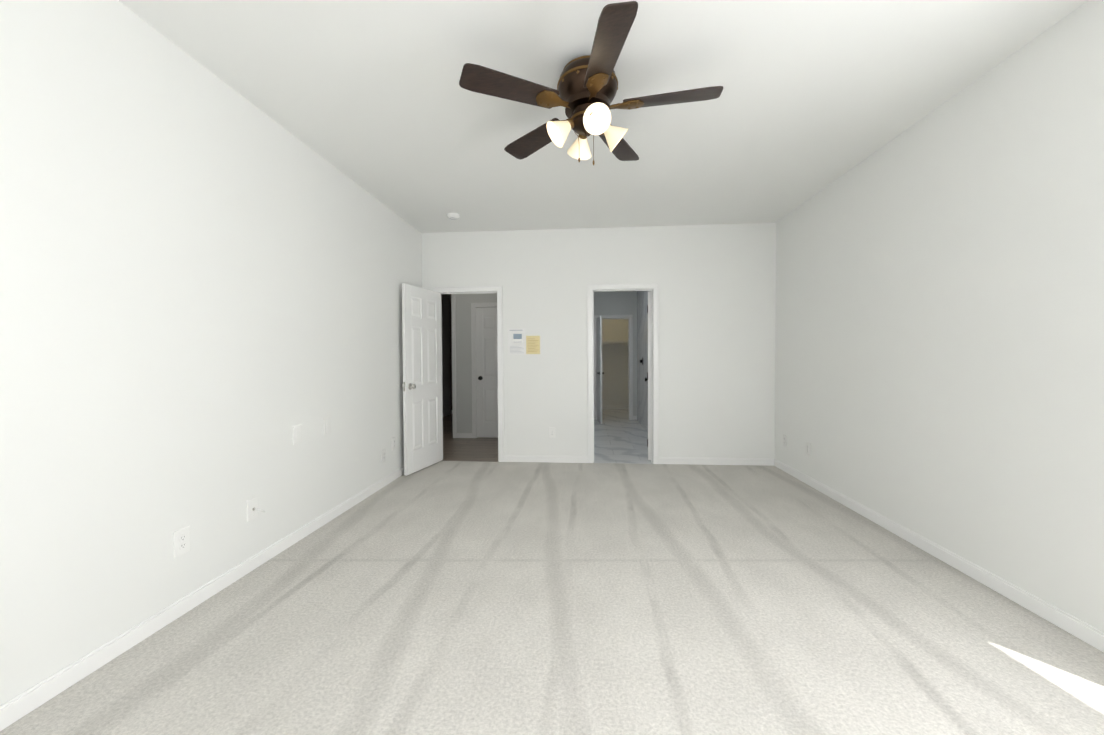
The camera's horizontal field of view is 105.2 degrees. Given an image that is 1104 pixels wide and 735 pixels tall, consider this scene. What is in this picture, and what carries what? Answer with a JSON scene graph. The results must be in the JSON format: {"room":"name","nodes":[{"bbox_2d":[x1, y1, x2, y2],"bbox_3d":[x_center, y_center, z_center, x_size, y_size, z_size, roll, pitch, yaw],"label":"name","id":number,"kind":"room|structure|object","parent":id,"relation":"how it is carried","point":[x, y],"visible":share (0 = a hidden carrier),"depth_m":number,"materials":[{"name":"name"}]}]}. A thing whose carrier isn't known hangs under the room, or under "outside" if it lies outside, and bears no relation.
{"room":"empty bedroom","nodes":[
{"label":"empty bedroom","id":0,"kind":"room"},
{"bbox_2d":[0,0,421,704],"bbox_3d":[-1.841,-0.185,2.402,0.120,2.760,5.722,0,1,5],"label":"wall","id":1,"kind":"structure","parent":0,"point":[204,272],"depth_m":1.94,"materials":[{"name":"white paint"}]},
{"bbox_2d":[173,526,189,557],"bbox_3d":[-1.799,0.847,2.055,0.010,0.126,0.080,0,1,5],"label":"electrical outlet","id":2,"kind":"object","parent":1,"relation":"attached to","point":[181,541],"visible":1,"depth_m":2.05,"materials":[{"name":"white plastic"}]},
{"bbox_2d":[0,466,403,730],"bbox_3d":[-1.767,1.154,2.425,0.016,0.081,5.482,0,1,5],"label":"baseboard","id":3,"kind":"structure","parent":1,"relation":"attached to","point":[18,707],"depth_m":1.91,"materials":[{"name":"white wood"}]},
{"bbox_2d":[247,496,265,521],"bbox_3d":[-1.728,0.835,2.488,0.084,0.126,0.080,0,1,5],"label":"outlet","id":4,"kind":"object","parent":1,"relation":"attached to","point":[252,509],"visible":1,"depth_m":2.48,"materials":[{"name":"white plastic"}]},
{"bbox_2d":[293,424,301,444],"bbox_3d":[-1.736,0.457,2.880,0.010,0.126,0.080,0,1,5],"label":"electrical outlet","id":5,"kind":"object","parent":1,"relation":"attached to","point":[297,434],"visible":1,"depth_m":2.87,"materials":[{"name":"white plastic"}]},
{"bbox_2d":[324,417,330,434],"bbox_3d":[-1.709,0.445,3.214,0.010,0.126,0.080,0,1,5],"label":"outlet","id":6,"kind":"object","parent":1,"relation":"attached to","point":[327,425],"visible":1,"depth_m":3.21,"materials":[{"name":"white plastic"}]},
{"bbox_2d":[381,449,385,462],"bbox_3d":[-1.637,0.859,4.109,0.010,0.126,0.080,0,1,5],"label":"electrical outlet","id":7,"kind":"object","parent":1,"relation":"attached to","point":[383,455],"visible":1,"depth_m":4.10,"materials":[{"name":"white plastic"}]},
{"bbox_2d":[392,437,395,449],"bbox_3d":[-1.620,0.779,4.326,0.010,0.126,0.080,0,1,5],"label":"electrical outlet","id":8,"kind":"object","parent":1,"relation":"attached to","point":[393,443],"visible":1,"depth_m":4.32,"materials":[{"name":"white plastic"}]},
{"bbox_2d":[442,294,450,412],"bbox_3d":[-2.527,-0.286,7.456,0.120,2.760,4.488,0,1,5],"label":"wall","id":9,"kind":"structure","parent":0,"point":[446,371],"depth_m":9.26,"materials":[{"name":"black paint"}]},
{"bbox_2d":[443,410,451,416],"bbox_3d":[-2.454,1.053,7.478,0.013,0.081,4.248,0,1,5],"label":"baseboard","id":10,"kind":"structure","parent":9,"relation":"attached to","point":[448,412],"depth_m":9.31,"materials":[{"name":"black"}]},
{"bbox_2d":[450,294,451,409],"bbox_3d":[-1.750,-0.335,9.585,1.094,2.760,0.120,0,1,5],"label":"wall","id":11,"kind":"structure","parent":0,"point":[451,347],"depth_m":9.56,"materials":[{"name":"grey paint"}]},
{"bbox_2d":[455,294,460,432],"bbox_3d":[-1.383,-0.304,8.042,0.120,2.760,2.900,0,1,5],"label":"wall","id":12,"kind":"structure","parent":0,"point":[457,296],"depth_m":6.60,"materials":[{"name":"white paint"}]},
{"bbox_2d":[451,294,456,437],"bbox_3d":[-1.531,-0.274,6.591,0.062,2.760,0.016,0,1,5],"label":"trim","id":13,"kind":"structure","parent":12,"relation":"attached to","point":[453,314],"depth_m":6.59,"materials":[{"name":"white wood"}]},
{"bbox_2d":[442,414,497,461],"bbox_3d":[-1.388,1.118,7.396,2.390,0.062,4.487,0,1,5],"label":"floor","id":14,"kind":"structure","parent":0,"point":[472,449],"depth_m":5.90,"materials":[{"name":"wood"}]},
{"bbox_2d":[460,293,496,432],"bbox_3d":[-0.846,-0.277,6.605,1.176,2.760,0.120,0,1,5],"label":"wall","id":15,"kind":"structure","parent":0,"point":[463,302],"depth_m":6.59,"materials":[{"name":"white paint"}]},
{"bbox_2d":[457,433,471,437],"bbox_3d":[-1.397,1.065,6.610,0.308,0.081,0.013,0,1,5],"label":"baseboard","id":16,"kind":"structure","parent":15,"relation":"attached to","point":[464,435],"depth_m":6.60,"materials":[{"name":"white wood"}]},
{"bbox_2d":[471,302,496,437],"bbox_3d":[-0.819,0.073,6.611,0.753,2.059,0.120,0,1,5],"label":"door frame","id":17,"kind":"structure","parent":15,"relation":"attached to","point":[476,384],"depth_m":6.59,"materials":[{"name":"white wood"}]},
{"bbox_2d":[476,308,497,437],"bbox_3d":[-0.822,0.082,6.570,0.711,2.018,0.155,0,1,5],"label":"hall door","id":18,"kind":"structure","parent":15,"relation":"in","point":[486,373],"depth_m":6.57,"materials":[{"name":"white wood"}]},
{"bbox_2d":[0,461,1103,734],"bbox_3d":[0.276,1.218,2.205,4.361,0.060,5.602,0,1,5],"label":"floor carpet","id":19,"kind":"object","parent":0,"point":[464,597],"visible":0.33,"depth_m":1.91,"materials":[{"name":"beige carpet"}]},
{"bbox_2d":[422,223,775,458],"bbox_3d":[0.492,-0.252,5.028,4.121,2.760,0.120,0,1,5],"label":"wall","id":20,"kind":"structure","parent":0,"point":[717,305],"depth_m":4.91,"materials":[{"name":"white paint"}]},
{"bbox_2d":[432,286,503,461],"bbox_3d":[-1.006,0.080,5.152,0.856,2.108,0.160,0,1,5],"label":"door frame","id":21,"kind":"structure","parent":20,"relation":"attached to","point":[499,289],"depth_m":5.05,"materials":[{"name":"white wood"}]},
{"bbox_2d":[401,283,442,475],"bbox_3d":[-1.448,0.123,4.776,0.155,2.018,0.722,0,1,16],"label":"bedroom door","id":22,"kind":"structure","parent":21,"relation":"in","point":[421,386],"depth_m":4.72,"materials":[{"name":"white wood"}]},
{"bbox_2d":[508,328,525,354],"bbox_3d":[-0.419,-0.308,5.037,0.208,0.315,0.001,0,1,5],"label":"sign","id":23,"kind":"object","parent":20,"relation":"attached to","point":[516,349],"visible":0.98,"depth_m":5.04,"materials":[{"name":"white paper"}]},
{"bbox_2d":[513,333,522,343],"bbox_3d":[-0.406,-0.344,5.022,0.120,0.130,0.026,0,1,5],"label":"thermostat","id":24,"kind":"object","parent":20,"relation":"attached to","point":[517,338],"visible":1,"depth_m":5.01,"materials":[{"name":"white plastic"}]},
{"bbox_2d":[526,336,539,353],"bbox_3d":[-0.225,-0.269,5.022,0.165,0.218,0.001,0,1,5],"label":"notice sign","id":25,"kind":"object","parent":20,"relation":"attached to","point":[532,344],"visible":1,"depth_m":5.02,"materials":[{"name":"beige paper"}]},
{"bbox_2d":[504,455,587,462],"bbox_3d":[-0.078,1.091,5.035,1.004,0.081,0.013,0,1,5],"label":"baseboard","id":26,"kind":"structure","parent":20,"relation":"attached to","point":[507,458],"depth_m":5.03,"materials":[{"name":"white wood"}]},
{"bbox_2d":[549,427,554,437],"bbox_3d":[0.000,0.776,5.022,0.080,0.126,0.010,0,1,5],"label":"electrical outlet","id":27,"kind":"object","parent":20,"relation":"attached to","point":[551,432],"visible":1,"depth_m":5.02,"materials":[{"name":"white plastic"}]},
{"bbox_2d":[587,283,658,463],"bbox_3d":[0.835,0.073,5.008,0.828,2.108,0.160,0,1,5],"label":"door frame","id":28,"kind":"structure","parent":20,"relation":"attached to","point":[654,286],"depth_m":4.94,"materials":[{"name":"white wood"}]},
{"bbox_2d":[645,291,650,459],"bbox_3d":[1.250,0.096,5.379,0.155,2.018,0.695,0,1,14],"label":"bathroom door","id":29,"kind":"structure","parent":20,"relation":"in","point":[648,378],"depth_m":5.05,"materials":[{"name":"white wood"}]},
{"bbox_2d":[659,457,771,465],"bbox_3d":[1.878,1.084,4.881,1.264,0.081,0.013,0,1,5],"label":"baseboard","id":30,"kind":"structure","parent":20,"relation":"attached to","point":[662,460],"depth_m":4.87,"materials":[{"name":"white wood"}]},
{"bbox_2d":[119,0,1087,232],"bbox_3d":[0.266,-1.623,2.206,4.361,0.100,5.722,0,1,5],"label":"ceiling","id":31,"kind":"structure","parent":0,"point":[375,100],"depth_m":2.37,"materials":[{"name":"white paint"}]},
{"bbox_2d":[447,213,459,219],"bbox_3d":[-1.043,-1.591,4.461,0.136,0.043,0.136,0,1,5],"label":"smoke detector","id":32,"kind":"object","parent":31,"relation":"attached to","point":[453,216],"visible":1,"depth_m":4.42,"materials":[{"name":"white plastic"}]},
{"bbox_2d":[459,1,722,164],"bbox_3d":[0.214,-1.308,2.196,1.270,0.528,1.281,0,1,5],"label":"ceiling fan","id":33,"kind":"object","parent":31,"relation":"hanging from","point":[584,94],"visible":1,"depth_m":2.09,"materials":[{"name":"brown wood"}]},
{"bbox_2d":[594,291,636,415],"bbox_3d":[1.355,-0.329,8.538,2.150,2.760,0.120,0,1,5],"label":"wall","id":34,"kind":"structure","parent":0,"point":[616,303],"depth_m":8.46,"materials":[{"name":"white paint"}]},
{"bbox_2d":[597,316,603,423],"bbox_3d":[0.921,0.040,8.196,0.129,2.018,0.644,0,1,1],"label":"closet door","id":35,"kind":"structure","parent":34,"relation":"in","point":[599,369],"depth_m":8.04,"materials":[{"name":"white wood"}]},
{"bbox_2d":[594,315,632,419],"bbox_3d":[1.232,0.022,8.555,0.688,2.059,0.120,0,1,5],"label":"door frame","id":36,"kind":"structure","parent":34,"relation":"attached to","point":[628,351],"depth_m":8.50,"materials":[{"name":"white wood"}]},
{"bbox_2d":[637,291,648,431],"bbox_3d":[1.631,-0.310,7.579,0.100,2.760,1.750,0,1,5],"label":"door","id":37,"kind":"structure","parent":34,"relation":"attached to","point":[642,359],"depth_m":7.63,"materials":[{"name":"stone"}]},
{"bbox_2d":[602,319,628,405],"bbox_3d":[1.399,-0.367,10.380,1.890,2.760,0.120,0,1,5],"label":"wall","id":38,"kind":"structure","parent":0,"point":[615,383],"depth_m":10.30,"materials":[{"name":"white paint"}]},
{"bbox_2d":[602,340,627,348],"bbox_3d":[1.382,-0.511,10.166,1.650,0.263,0.308,0,1,5],"label":"shelf","id":39,"kind":"object","parent":38,"relation":"attached to","point":[618,341],"visible":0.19,"depth_m":10.01,"materials":[{"name":"white metal"}]},
{"bbox_2d":[602,406,628,408],"bbox_3d":[1.401,0.973,10.342,1.590,0.081,0.013,0,1,5],"label":"baseboard","id":40,"kind":"structure","parent":38,"relation":"attached to","point":[618,407],"depth_m":10.32,"materials":[{"name":"white wood"}]},
{"bbox_2d":[593,409,652,463],"bbox_3d":[1.235,1.098,7.711,2.270,0.062,5.527,0,1,5],"label":"floor","id":41,"kind":"structure","parent":0,"point":[620,436],"depth_m":6.42,"materials":[{"name":"tile"}]},
{"bbox_2d":[775,0,1103,631],"bbox_3d":[2.387,-0.200,2.070,0.120,2.760,5.722,0,1,5],"label":"wall","id":42,"kind":"structure","parent":0,"point":[939,355],"depth_m":2.34,"materials":[{"name":"white paint"}]},
{"bbox_2d":[783,434,786,446],"bbox_3d":[2.522,0.792,4.579,0.010,0.126,0.080,0,1,5],"label":"electrical outlet","id":43,"kind":"object","parent":42,"relation":"attached to","point":[785,440],"visible":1,"depth_m":4.55,"materials":[{"name":"white plastic"}]},
{"bbox_2d":[806,441,810,455],"bbox_3d":[2.484,0.787,4.097,0.010,0.126,0.080,0,1,5],"label":"electrical outlet","id":44,"kind":"object","parent":42,"relation":"attached to","point":[808,448],"visible":1,"depth_m":4.08,"materials":[{"name":"white plastic"}]},
{"bbox_2d":[772,459,1103,652],"bbox_3d":[2.327,1.139,2.102,0.016,0.081,5.482,0,1,5],"label":"baseboard","id":45,"kind":"structure","parent":42,"relation":"attached to","point":[1087,633],"depth_m":2.33,"materials":[{"name":"white wood"}]}
]}

